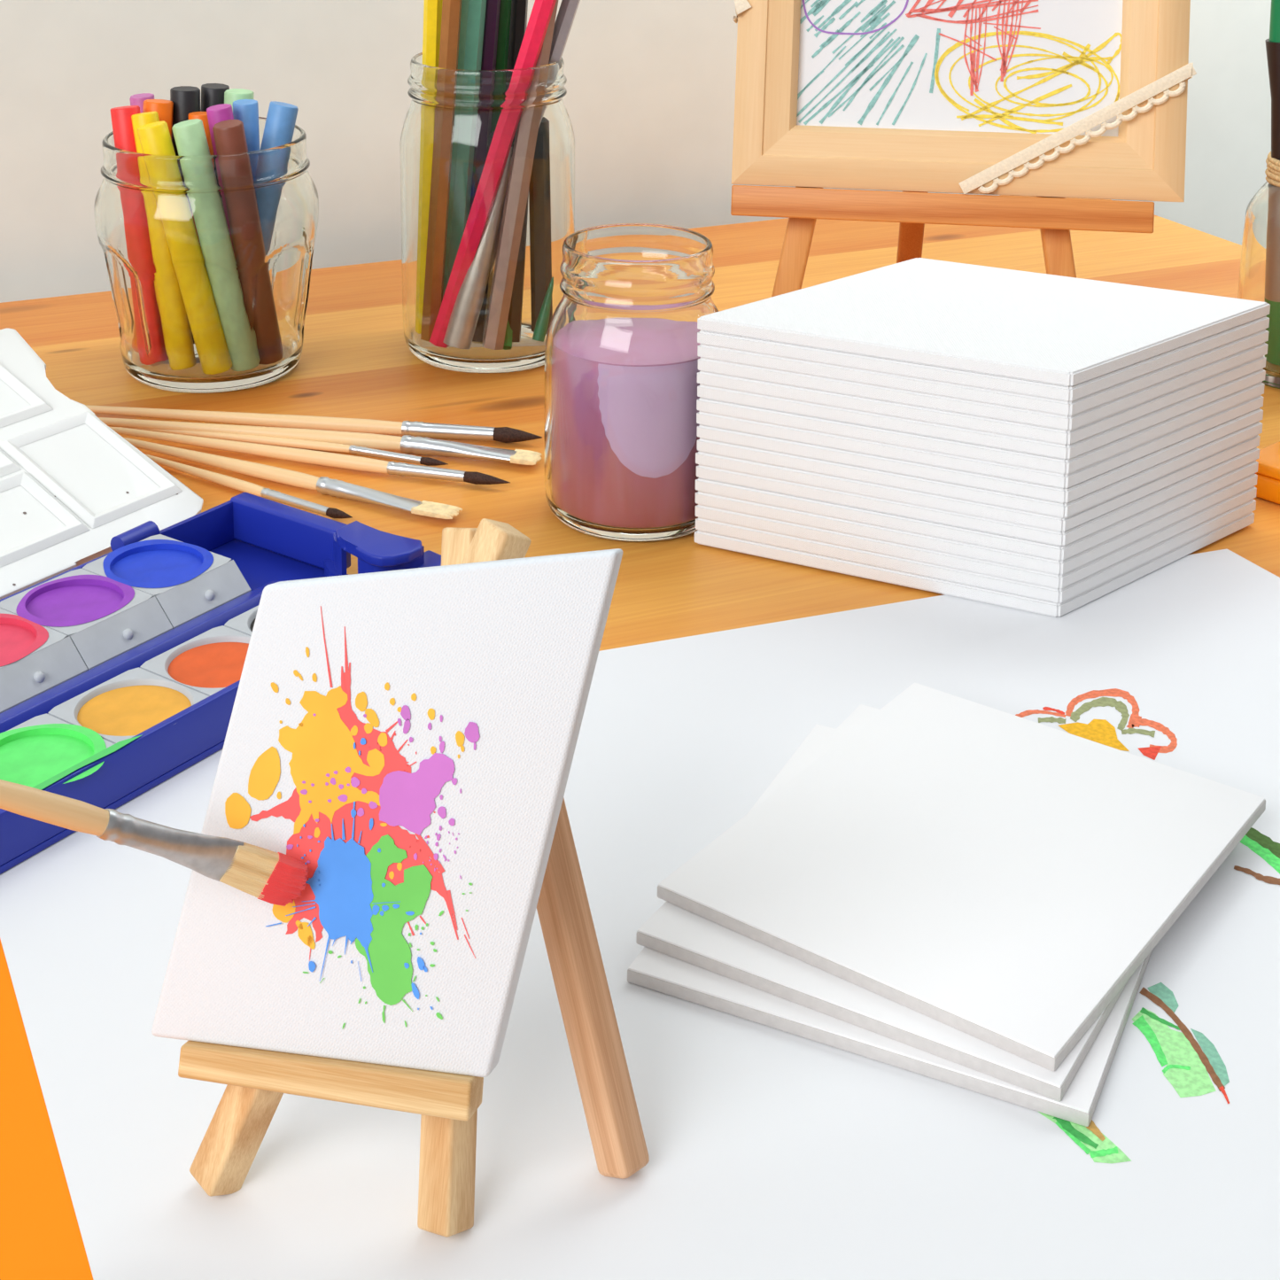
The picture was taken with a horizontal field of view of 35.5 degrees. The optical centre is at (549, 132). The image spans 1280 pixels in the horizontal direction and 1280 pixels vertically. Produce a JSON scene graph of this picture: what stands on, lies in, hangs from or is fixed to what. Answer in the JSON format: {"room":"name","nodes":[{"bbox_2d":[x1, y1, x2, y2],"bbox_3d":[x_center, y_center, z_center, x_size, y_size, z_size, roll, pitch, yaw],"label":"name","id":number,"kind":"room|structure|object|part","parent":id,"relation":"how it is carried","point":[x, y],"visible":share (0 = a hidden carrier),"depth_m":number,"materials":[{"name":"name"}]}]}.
{"room":"art studio","nodes":[
{"label":"art studio","id":0,"kind":"room"},
{"bbox_2d":[0,0,1271,302],"bbox_3d":[-0.190,-0.386,0.952,4.200,2.400,0.100,-5,13,-22],"label":"wall","id":1,"kind":"structure","parent":0,"point":[648,100],"depth_m":1.02,"materials":[{"name":"paint"}]},
{"bbox_3d":[0.436,1.129,-0.287,5.100,0.050,4.554,0,12,0],"label":"floor","id":2,"kind":"structure","parent":0,"visible":0},
{"bbox_2d":[0,194,1279,651],"bbox_3d":[-0.106,0.545,0.538,1.300,0.750,1.000,-5,13,-22],"label":"table","id":3,"kind":"object","parent":2,"relation":"on","point":[356,360],"visible":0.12,"depth_m":0.80,"materials":[{"name":"brown wood"}]},
{"bbox_2d":[0,938,93,1279],"bbox_3d":[-0.159,0.197,0.369,0.169,0.001,0.205,-5,13,-23],"label":"paper","id":4,"kind":"object","parent":3,"relation":"on","point":[41,1238],"visible":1,"depth_m":0.37,"materials":[{"name":"orange paper"}]},
{"bbox_2d":[93,116,318,393],"bbox_3d":[-0.141,0.049,0.826,0.094,0.100,0.094,0,12,0],"label":"glass jar","id":5,"kind":"object","parent":3,"relation":"on","point":[209,259],"visible":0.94,"depth_m":0.79,"materials":[{"name":"clear glass"}]},
{"bbox_2d":[110,105,140,152],"bbox_3d":[-0.167,0.042,0.814,0.012,0.106,0.026,-12,17,-44],"label":"crayon","id":6,"kind":"object","parent":5,"relation":"in","point":[121,121],"visible":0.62,"depth_m":0.80,"materials":[{"name":"wax"}]},
{"bbox_2d":[129,93,154,113],"bbox_3d":[-0.166,0.036,0.842,0.017,0.106,0.010,-4,13,-19],"label":"crayon","id":7,"kind":"object","parent":5,"relation":"in","point":[137,99],"visible":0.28,"depth_m":0.83,"materials":[{"name":"wax"}]},
{"bbox_2d":[131,111,159,153],"bbox_3d":[-0.156,0.044,0.807,0.028,0.105,0.011,9,15,36],"label":"crayon","id":8,"kind":"object","parent":5,"relation":"in","point":[138,120],"visible":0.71,"depth_m":0.80,"materials":[{"name":"wax"}]},
{"bbox_2d":[137,120,175,155],"bbox_3d":[-0.146,0.046,0.798,0.035,0.104,0.012,1,12,4],"label":"crayon","id":9,"kind":"object","parent":5,"relation":"in","point":[154,137],"visible":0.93,"depth_m":0.79,"materials":[{"name":"wax"}]},
{"bbox_2d":[142,99,173,139],"bbox_3d":[-0.164,0.039,0.826,0.022,0.106,0.012,-11,16,-41],"label":"crayon","id":10,"kind":"object","parent":5,"relation":"in","point":[165,108],"visible":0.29,"depth_m":0.81,"materials":[{"name":"wax"}]},
{"bbox_2d":[170,85,200,155],"bbox_3d":[-0.152,0.035,0.836,0.015,0.109,0.012,0,12,0],"label":"crayon","id":11,"kind":"object","parent":5,"relation":"in","point":[186,99],"visible":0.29,"depth_m":0.82,"materials":[{"name":"wax"}]},
{"bbox_2d":[171,118,210,155],"bbox_3d":[-0.134,0.046,0.800,0.031,0.104,0.012,-2,12,-11],"label":"crayon","id":12,"kind":"object","parent":5,"relation":"in","point":[190,135],"visible":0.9,"depth_m":0.79,"materials":[{"name":"wax"}]},
{"bbox_2d":[188,111,213,155],"bbox_3d":[-0.143,0.041,0.827,0.010,0.101,0.013,0,12,0],"label":"crayon","id":13,"kind":"object","parent":5,"relation":"in","point":[200,115],"visible":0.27,"depth_m":0.81,"materials":[{"name":"wax"}]},
{"bbox_2d":[200,83,229,155],"bbox_3d":[-0.143,0.033,0.846,0.019,0.109,0.012,3,12,15],"label":"crayon","id":14,"kind":"object","parent":5,"relation":"in","point":[212,94],"visible":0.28,"depth_m":0.83,"materials":[{"name":"wax"}]},
{"bbox_2d":[206,103,233,155],"bbox_3d":[-0.127,0.041,0.818,0.025,0.107,0.011,-5,13,-22],"label":"crayon","id":15,"kind":"object","parent":5,"relation":"in","point":[216,113],"visible":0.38,"depth_m":0.80,"materials":[{"name":"wax"}]},
{"bbox_2d":[212,119,248,155],"bbox_3d":[-0.122,0.045,0.806,0.012,0.103,0.028,12,17,44],"label":"crayon","id":16,"kind":"object","parent":5,"relation":"in","point":[229,135],"visible":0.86,"depth_m":0.79,"materials":[{"name":"wax"}]},
{"bbox_2d":[224,88,254,110],"bbox_3d":[-0.132,0.035,0.837,0.018,0.108,0.013,0,12,0],"label":"crayon","id":17,"kind":"object","parent":5,"relation":"in","point":[232,95],"visible":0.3,"depth_m":0.82,"materials":[{"name":"wax"}]},
{"bbox_2d":[232,99,259,152],"bbox_3d":[-0.124,0.038,0.828,0.011,0.106,0.015,0,12,0],"label":"crayon","id":18,"kind":"object","parent":5,"relation":"in","point":[246,111],"visible":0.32,"depth_m":0.81,"materials":[{"name":"wax"}]},
{"bbox_2d":[259,100,298,150],"bbox_3d":[-0.119,0.041,0.817,0.037,0.107,0.012,-5,13,-21],"label":"crayon","id":19,"kind":"object","parent":5,"relation":"in","point":[282,117],"visible":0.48,"depth_m":0.81,"materials":[{"name":"wax"}]},
{"bbox_2d":[0,328,441,874],"bbox_3d":[-0.189,0.129,0.560,0.216,0.052,0.285,9,15,36],"label":"box","id":20,"kind":"object","parent":3,"relation":"on","point":[128,609],"visible":0.83,"depth_m":0.58,"materials":[{"name":"blue plastic"}]},
{"bbox_3d":[-0.214,0.117,0.615,0.109,0.048,0.204,9,15,36],"label":"lid","id":21,"kind":"part","parent":20,"relation":"part of","materials":[{"name":"white plastic"}]},
{"bbox_2d":[0,500,325,874],"bbox_3d":[-0.147,0.156,0.524,0.234,0.016,0.272,0,12,0],"label":"tray","id":22,"kind":"object","parent":20,"relation":"on","point":[127,626],"depth_m":0.56,"materials":[{"name":"blue plastic"}]},
{"bbox_3d":[-0.066,0.134,0.622,0.002,0.014,0.010,-5,13,-21],"label":"clip post","id":23,"kind":"part","parent":20,"relation":"part of","materials":[{"name":"blue plastic"}]},
{"bbox_2d":[145,454,352,518],"bbox_3d":[-0.108,0.124,0.702,0.101,0.004,0.004,8,15,34],"label":"brush","id":24,"kind":"object","parent":3,"relation":"on","point":[233,483],"visible":0.92,"depth_m":0.70,"materials":[{"name":"brown wood"}]},
{"bbox_3d":[-0.124,0.122,0.713,0.063,0.004,0.004,8,15,35],"label":"handle","id":25,"kind":"part","parent":24,"relation":"part of","materials":[{"name":"brown wood"}]},
{"bbox_2d":[107,425,447,465],"bbox_3d":[-0.104,0.115,0.746,0.142,0.003,0.006,4,13,17],"label":"brush","id":26,"kind":"object","parent":3,"relation":"on","point":[242,438],"visible":0.94,"depth_m":0.74,"materials":[{"name":"brown wood"}]},
{"bbox_3d":[-0.122,0.114,0.751,0.105,0.003,0.003,3,12,15],"label":"handle","id":27,"kind":"part","parent":26,"relation":"part of","materials":[{"name":"brown wood"}]},
{"bbox_2d":[124,437,462,519],"bbox_3d":[-0.097,0.122,0.708,0.148,0.006,0.010,6,13,27],"label":"brush","id":28,"kind":"object","parent":3,"relation":"on","point":[322,484],"visible":0.95,"depth_m":0.70,"materials":[{"name":"brown wood"}]},
{"bbox_3d":[-0.120,0.119,0.722,0.094,0.005,0.005,7,14,28],"label":"handle","id":29,"kind":"part","parent":28,"relation":"part of","materials":[{"name":"brown wood"}]},
{"bbox_2d":[109,426,510,484],"bbox_3d":[-0.091,0.118,0.729,0.163,0.005,0.006,4,13,18],"label":"brush","id":30,"kind":"object","parent":3,"relation":"on","point":[360,463],"visible":0.97,"depth_m":0.72,"materials":[{"name":"brown wood"}]},
{"bbox_3d":[-0.112,0.116,0.736,0.119,0.005,0.005,4,13,19],"label":"handle","id":31,"kind":"part","parent":30,"relation":"part of","materials":[{"name":"brown wood"}]},
{"bbox_2d":[85,404,542,442],"bbox_3d":[-0.096,0.111,0.761,0.189,0.006,0.006,2,12,9],"label":"brush","id":32,"kind":"object","parent":3,"relation":"on","point":[415,429],"visible":0.96,"depth_m":0.76,"materials":[{"name":"brown wood"}]},
{"bbox_3d":[-0.121,0.110,0.766,0.138,0.005,0.006,2,12,10],"label":"handle","id":33,"kind":"part","parent":32,"relation":"part of","materials":[{"name":"brown wood"}]},
{"bbox_2d":[98,417,541,465],"bbox_3d":[-0.090,0.114,0.746,0.180,0.007,0.011,3,12,14],"label":"brush","id":34,"kind":"object","parent":3,"relation":"on","point":[407,444],"visible":0.96,"depth_m":0.74,"materials":[{"name":"brown wood"}]},
{"bbox_3d":[-0.115,0.113,0.751,0.128,0.006,0.006,2,12,11],"label":"handle","id":35,"kind":"part","parent":34,"relation":"part of","materials":[{"name":"brown wood"}]},
{"bbox_2d":[399,52,574,372],"bbox_3d":[-0.026,0.031,0.847,0.074,0.128,0.074,0,12,0],"label":"glass jar","id":36,"kind":"object","parent":3,"relation":"on","point":[487,157],"visible":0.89,"depth_m":0.82,"materials":[{"name":"clear glass"}]},
{"bbox_2d":[422,0,442,67],"bbox_3d":[-0.051,0.004,0.842,0.016,0.165,0.008,-11,16,-41],"label":"pencil","id":37,"kind":"object","parent":36,"relation":"in","point":[432,9],"visible":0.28,"depth_m":0.83,"materials":[{"name":"paint"}]},
{"bbox_2d":[438,0,461,69],"bbox_3d":[-0.044,0.004,0.830,0.020,0.170,0.009,-2,12,-9],"label":"pencil","id":38,"kind":"object","parent":36,"relation":"in","point":[451,9],"visible":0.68,"depth_m":0.82,"materials":[{"name":"paint"}]},
{"bbox_2d":[457,0,486,69],"bbox_3d":[-0.036,0.001,0.840,0.025,0.171,0.011,0,12,0],"label":"pencil","id":39,"kind":"object","parent":36,"relation":"in","point":[473,11],"visible":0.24,"depth_m":0.83,"materials":[{"name":"paint"}]},
{"bbox_2d":[480,0,500,69],"bbox_3d":[-0.029,0.001,0.847,0.021,0.169,0.008,0,12,0],"label":"pencil","id":40,"kind":"object","parent":36,"relation":"in","point":[492,19],"visible":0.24,"depth_m":0.83,"materials":[{"name":"paint"}]},
{"bbox_2d":[495,0,511,69],"bbox_3d":[-0.024,0.000,0.852,0.020,0.170,0.008,0,12,0],"label":"pencil","id":41,"kind":"object","parent":36,"relation":"in","point":[505,11],"visible":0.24,"depth_m":0.84,"materials":[{"name":"paint"}]},
{"bbox_2d":[506,0,527,69],"bbox_3d":[-0.016,-0.001,0.859,0.018,0.167,0.009,0,12,0],"label":"pencil","id":42,"kind":"object","parent":36,"relation":"in","point":[518,16],"visible":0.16,"depth_m":0.85,"materials":[{"name":"paint"}]},
{"bbox_2d":[513,0,556,69],"bbox_3d":[-0.020,0.005,0.823,0.060,0.172,0.009,0,12,0],"label":"pencil","id":43,"kind":"object","parent":36,"relation":"in","point":[542,10],"visible":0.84,"depth_m":0.81,"materials":[{"name":"paint"}]},
{"bbox_2d":[535,0,558,66],"bbox_3d":[-0.011,0.007,0.825,0.039,0.168,0.009,-7,14,-29],"label":"pencil","id":44,"kind":"object","parent":36,"relation":"in","point":[543,59],"visible":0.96,"depth_m":0.82,"materials":[{"name":"paint"}]},
{"bbox_2d":[548,0,580,63],"bbox_3d":[-0.011,0.005,0.834,0.060,0.168,0.008,-1,12,-6],"label":"pencil","id":45,"kind":"object","parent":36,"relation":"in","point":[568,9],"visible":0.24,"depth_m":0.82,"materials":[{"name":"paint"}]},
{"bbox_2d":[544,223,718,542],"bbox_3d":[0.030,0.083,0.676,0.062,0.096,0.062,-5,13,-23],"label":"glass jar","id":46,"kind":"object","parent":3,"relation":"on","point":[621,357],"visible":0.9,"depth_m":0.65,"materials":[{"name":"clear glass"}]},
{"bbox_2d":[0,549,1279,1279],"bbox_3d":[0.096,0.182,0.440,0.422,0.001,0.329,-4,13,-19],"label":"paper","id":47,"kind":"object","parent":3,"relation":"on","point":[774,1153],"visible":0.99,"depth_m":0.40,"materials":[{"name":"white paper"}]},
{"bbox_2d":[178,518,649,1237],"bbox_3d":[-0.025,0.137,0.360,0.075,0.123,0.053,-10,15,-38],"label":"easel","id":48,"kind":"object","parent":47,"relation":"on","point":[447,1104],"visible":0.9,"depth_m":0.37,"materials":[{"name":"brown wood"}]},
{"bbox_3d":[-0.035,0.135,0.371,0.068,0.123,0.009,-6,13,-25],"label":"leg","id":49,"kind":"part","parent":48,"relation":"part of","materials":[{"name":"brown wood"}]},
{"bbox_2d":[151,548,622,1077],"bbox_3d":[-0.030,0.120,0.360,0.082,0.092,0.034,2,12,11],"label":"canvas","id":50,"kind":"object","parent":48,"relation":"on","point":[408,737],"visible":1,"depth_m":0.36,"materials":[{"name":"white fabric"}]},
{"bbox_2d":[0,779,308,906],"bbox_3d":[-0.080,0.117,0.339,0.078,0.048,0.006,-5,13,-22],"label":"brush","id":51,"kind":"object","parent":50,"relation":"on","point":[272,877],"visible":1,"depth_m":0.35,"materials":[{"name":"brown wood"}]},
{"bbox_3d":[-0.094,0.109,0.330,0.045,0.028,0.005,-6,13,-25],"label":"handle","id":52,"kind":"part","parent":51,"relation":"part of","materials":[{"name":"brown wood"}]},
{"bbox_3d":[-0.017,0.137,0.372,0.010,0.117,0.058,1,12,4],"label":"leg","id":53,"kind":"part","parent":48,"relation":"part of","materials":[{"name":"brown wood"}]},
{"bbox_3d":[0.001,0.140,0.381,0.009,0.107,0.052,-9,15,-36],"label":"leg","id":54,"kind":"part","parent":48,"relation":"part of","materials":[{"name":"brown wood"}]},
{"bbox_2d":[627,724,1152,1126],"bbox_3d":[0.088,0.175,0.460,0.099,0.004,0.120,6,13,27],"label":"board","id":55,"kind":"object","parent":47,"relation":"on","point":[651,969],"visible":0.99,"depth_m":0.41,"materials":[{"name":"white"}]},
{"bbox_2d":[636,704,1129,1101],"bbox_3d":[0.092,0.171,0.463,0.096,0.004,0.121,8,14,32],"label":"board","id":56,"kind":"object","parent":55,"relation":"on","point":[674,931],"visible":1,"depth_m":0.42,"materials":[{"name":"white"}]},
{"bbox_2d":[657,682,1265,1071],"bbox_3d":[0.099,0.167,0.467,0.096,0.004,0.122,9,15,37],"label":"board","id":57,"kind":"object","parent":56,"relation":"on","point":[996,877],"visible":1,"depth_m":0.46,"materials":[{"name":"white"}]},
{"bbox_3d":[0.105,0.193,0.386,0.004,0.001,0.007,0,12,0],"label":"crayon stem","id":58,"kind":"part","parent":47,"relation":"part of","materials":[{"name":"orange paper"}]},
{"bbox_2d":[1245,827,1279,858],"bbox_3d":[0.175,0.172,0.483,0.013,0.001,0.023,0,12,0],"label":"drawing","id":59,"kind":"object","parent":47,"relation":"attached to","point":[1252,833],"depth_m":0.48,"materials":[{"name":"green paper"}]},
{"bbox_2d":[730,185,1154,296],"bbox_3d":[0.175,0.000,0.894,0.174,0.169,0.135,2,12,10],"label":"easel","id":60,"kind":"object","parent":3,"relation":"on","point":[1055,217],"visible":0.38,"depth_m":0.84,"materials":[{"name":"brown wood"}]},
{"bbox_3d":[0.116,0.006,0.863,0.063,0.168,0.014,-11,16,-42],"label":"leg","id":61,"kind":"part","parent":60,"relation":"part of","materials":[{"name":"brown wood"}]},
{"bbox_3d":[0.172,-0.001,0.922,0.012,0.159,0.084,1,12,5],"label":"leg","id":62,"kind":"part","parent":60,"relation":"part of","materials":[{"name":"brown wood"}]},
{"bbox_2d":[731,0,1190,201],"bbox_3d":[0.173,-0.042,0.843,0.186,0.134,0.044,2,12,10],"label":"picture frame","id":63,"kind":"object","parent":60,"relation":"on","point":[925,96],"visible":1,"depth_m":0.84,"materials":[{"name":"brown wood"}]},
{"bbox_2d":[732,0,751,23],"bbox_3d":[0.085,-0.054,0.857,0.011,0.016,0.017,2,12,10],"label":"ribbon","id":64,"kind":"object","parent":63,"relation":"attached to","point":[740,5],"visible":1,"depth_m":0.85,"materials":[{"name":"fabric"}]},
{"bbox_3d":[0.094,-0.045,0.856,0.026,0.134,0.044,2,12,10],"label":"rail","id":65,"kind":"part","parent":63,"relation":"part of","materials":[{"name":"brown wood"}]},
{"bbox_3d":[0.171,0.013,0.841,0.186,0.027,0.017,2,12,10],"label":"rail","id":66,"kind":"part","parent":63,"relation":"part of","materials":[{"name":"brown wood"}]},
{"bbox_2d":[958,62,1196,193],"bbox_3d":[0.219,-0.002,0.829,0.096,0.056,0.016,0,12,0],"label":"lace trim","id":67,"kind":"structure","parent":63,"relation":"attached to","point":[1188,71],"depth_m":0.82,"materials":[{"name":"fabric"}]},
{"bbox_3d":[0.252,-0.039,0.829,0.026,0.134,0.044,2,12,10],"label":"rail","id":68,"kind":"part","parent":63,"relation":"part of","materials":[{"name":"brown wood"}]},
{"bbox_3d":[0.210,0.010,0.846,0.014,0.168,0.062,-5,13,-24],"label":"leg","id":69,"kind":"part","parent":60,"relation":"part of","materials":[{"name":"brown wood"}]},
{"bbox_2d":[694,512,1254,617],"bbox_3d":[0.143,0.132,0.665,0.161,0.004,0.103,6,13,27],"label":"canvas","id":70,"kind":"object","parent":3,"relation":"on","point":[1006,600],"visible":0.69,"depth_m":0.63,"materials":[{"name":"white fabric"}]},
{"bbox_2d":[695,498,1256,603],"bbox_3d":[0.143,0.127,0.664,0.161,0.004,0.103,6,13,27],"label":"canvas","id":71,"kind":"object","parent":70,"relation":"on","point":[767,538],"visible":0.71,"depth_m":0.63,"materials":[{"name":"white fabric"}]},
{"bbox_2d":[695,486,1256,589],"bbox_3d":[0.143,0.123,0.663,0.161,0.004,0.103,6,13,27],"label":"canvas","id":72,"kind":"object","parent":71,"relation":"on","point":[767,524],"visible":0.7,"depth_m":0.63,"materials":[{"name":"white fabric"}]},
{"bbox_2d":[695,473,1257,574],"bbox_3d":[0.143,0.118,0.662,0.161,0.004,0.103,6,13,27],"label":"canvas","id":73,"kind":"object","parent":72,"relation":"on","point":[1018,560],"visible":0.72,"depth_m":0.63,"materials":[{"name":"white fabric"}]},
{"bbox_2d":[695,460,1258,560],"bbox_3d":[0.143,0.114,0.661,0.161,0.004,0.103,6,13,27],"label":"canvas","id":74,"kind":"object","parent":73,"relation":"on","point":[968,536],"visible":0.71,"depth_m":0.63,"materials":[{"name":"white fabric"}]},
{"bbox_2d":[696,447,1259,546],"bbox_3d":[0.143,0.109,0.660,0.161,0.004,0.103,6,13,27],"label":"canvas","id":75,"kind":"object","parent":74,"relation":"on","point":[1060,539],"visible":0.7,"depth_m":0.62,"materials":[{"name":"white fabric"}]},
{"bbox_2d":[695,434,1260,532],"bbox_3d":[0.143,0.105,0.659,0.161,0.004,0.103,6,13,27],"label":"canvas","id":76,"kind":"object","parent":75,"relation":"on","point":[982,510],"visible":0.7,"depth_m":0.62,"materials":[{"name":"white fabric"}]},
{"bbox_2d":[697,421,1262,518],"bbox_3d":[0.143,0.100,0.658,0.161,0.004,0.103,6,13,27],"label":"canvas","id":77,"kind":"object","parent":76,"relation":"on","point":[1012,501],"visible":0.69,"depth_m":0.62,"materials":[{"name":"white fabric"}]},
{"bbox_2d":[697,408,1263,503],"bbox_3d":[0.143,0.096,0.657,0.161,0.004,0.103,6,13,27],"label":"canvas","id":78,"kind":"object","parent":77,"relation":"on","point":[1029,490],"visible":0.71,"depth_m":0.62,"materials":[{"name":"white fabric"}]},
{"bbox_2d":[696,395,1263,488],"bbox_3d":[0.143,0.091,0.656,0.161,0.004,0.103,6,13,27],"label":"canvas","id":79,"kind":"object","parent":78,"relation":"on","point":[1005,471],"visible":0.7,"depth_m":0.62,"materials":[{"name":"white fabric"}]},
{"bbox_2d":[696,382,1264,474],"bbox_3d":[0.143,0.087,0.655,0.161,0.004,0.103,6,13,27],"label":"canvas","id":80,"kind":"object","parent":79,"relation":"on","point":[1012,458],"visible":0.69,"depth_m":0.62,"materials":[{"name":"white fabric"}]},
{"bbox_2d":[697,369,1265,459],"bbox_3d":[0.143,0.082,0.655,0.161,0.004,0.103,6,13,27],"label":"canvas","id":81,"kind":"object","parent":80,"relation":"on","point":[973,437],"visible":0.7,"depth_m":0.62,"materials":[{"name":"white fabric"}]},
{"bbox_2d":[697,356,1266,445],"bbox_3d":[0.143,0.078,0.653,0.161,0.004,0.103,6,13,27],"label":"canvas","id":82,"kind":"object","parent":81,"relation":"on","point":[1022,430],"visible":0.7,"depth_m":0.62,"materials":[{"name":"white fabric"}]},
{"bbox_2d":[698,342,1268,430],"bbox_3d":[0.143,0.073,0.652,0.161,0.004,0.103,6,13,27],"label":"canvas","id":83,"kind":"object","parent":82,"relation":"on","point":[1051,421],"visible":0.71,"depth_m":0.62,"materials":[{"name":"white fabric"}]},
{"bbox_2d":[697,329,1268,416],"bbox_3d":[0.143,0.069,0.651,0.161,0.004,0.103,6,13,27],"label":"canvas","id":84,"kind":"object","parent":83,"relation":"on","point":[1069,408],"visible":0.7,"depth_m":0.62,"materials":[{"name":"white fabric"}]},
{"bbox_2d":[697,316,1269,402],"bbox_3d":[0.143,0.064,0.650,0.161,0.004,0.103,6,13,27],"label":"canvas","id":85,"kind":"object","parent":84,"relation":"on","point":[955,376],"visible":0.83,"depth_m":0.61,"materials":[{"name":"white fabric"}]},
{"bbox_2d":[697,257,1270,387],"bbox_3d":[0.143,0.060,0.650,0.161,0.004,0.103,6,13,27],"label":"canvas","id":86,"kind":"object","parent":85,"relation":"on","point":[1067,331],"visible":1,"depth_m":0.64,"materials":[{"name":"white fabric"}]},
{"bbox_2d":[1237,181,1279,388],"bbox_3d":[0.312,0.052,0.816,0.055,0.100,0.055,0,12,0],"label":"glass jar","id":87,"kind":"object","parent":3,"relation":"on","point":[1259,280],"visible":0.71,"depth_m":0.81,"materials":[{"name":"clear glass"}]},
{"bbox_2d":[1264,0,1279,160],"bbox_3d":[0.299,0.013,0.809,0.024,0.179,0.014,0,12,0],"label":"marker","id":88,"kind":"object","parent":87,"relation":"in","point":[1273,43],"visible":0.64,"depth_m":0.80,"materials":[{"name":"green plastic"}]},
{"bbox_2d":[1264,151,1279,186],"bbox_3d":[0.312,0.015,0.809,0.041,0.012,0.041,0,12,0],"label":"jute twine","id":89,"kind":"object","parent":87,"relation":"attached to","point":[1272,171],"visible":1,"depth_m":0.81,"materials":[{"name":"beige fabric"}]},
{"bbox_2d":[1254,441,1279,504],"bbox_3d":[0.285,0.123,0.685,0.047,0.014,0.077,-10,16,-39],"label":"box","id":90,"kind":"object","parent":3,"relation":"on","point":[1268,485],"visible":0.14,"depth_m":0.69,"materials":[{"name":"orange plastic"}]},
{"bbox_3d":[0.285,0.118,0.684,0.047,0.004,0.077,-10,16,-39],"label":"lid","id":91,"kind":"part","parent":90,"relation":"part of","materials":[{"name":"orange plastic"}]}
]}

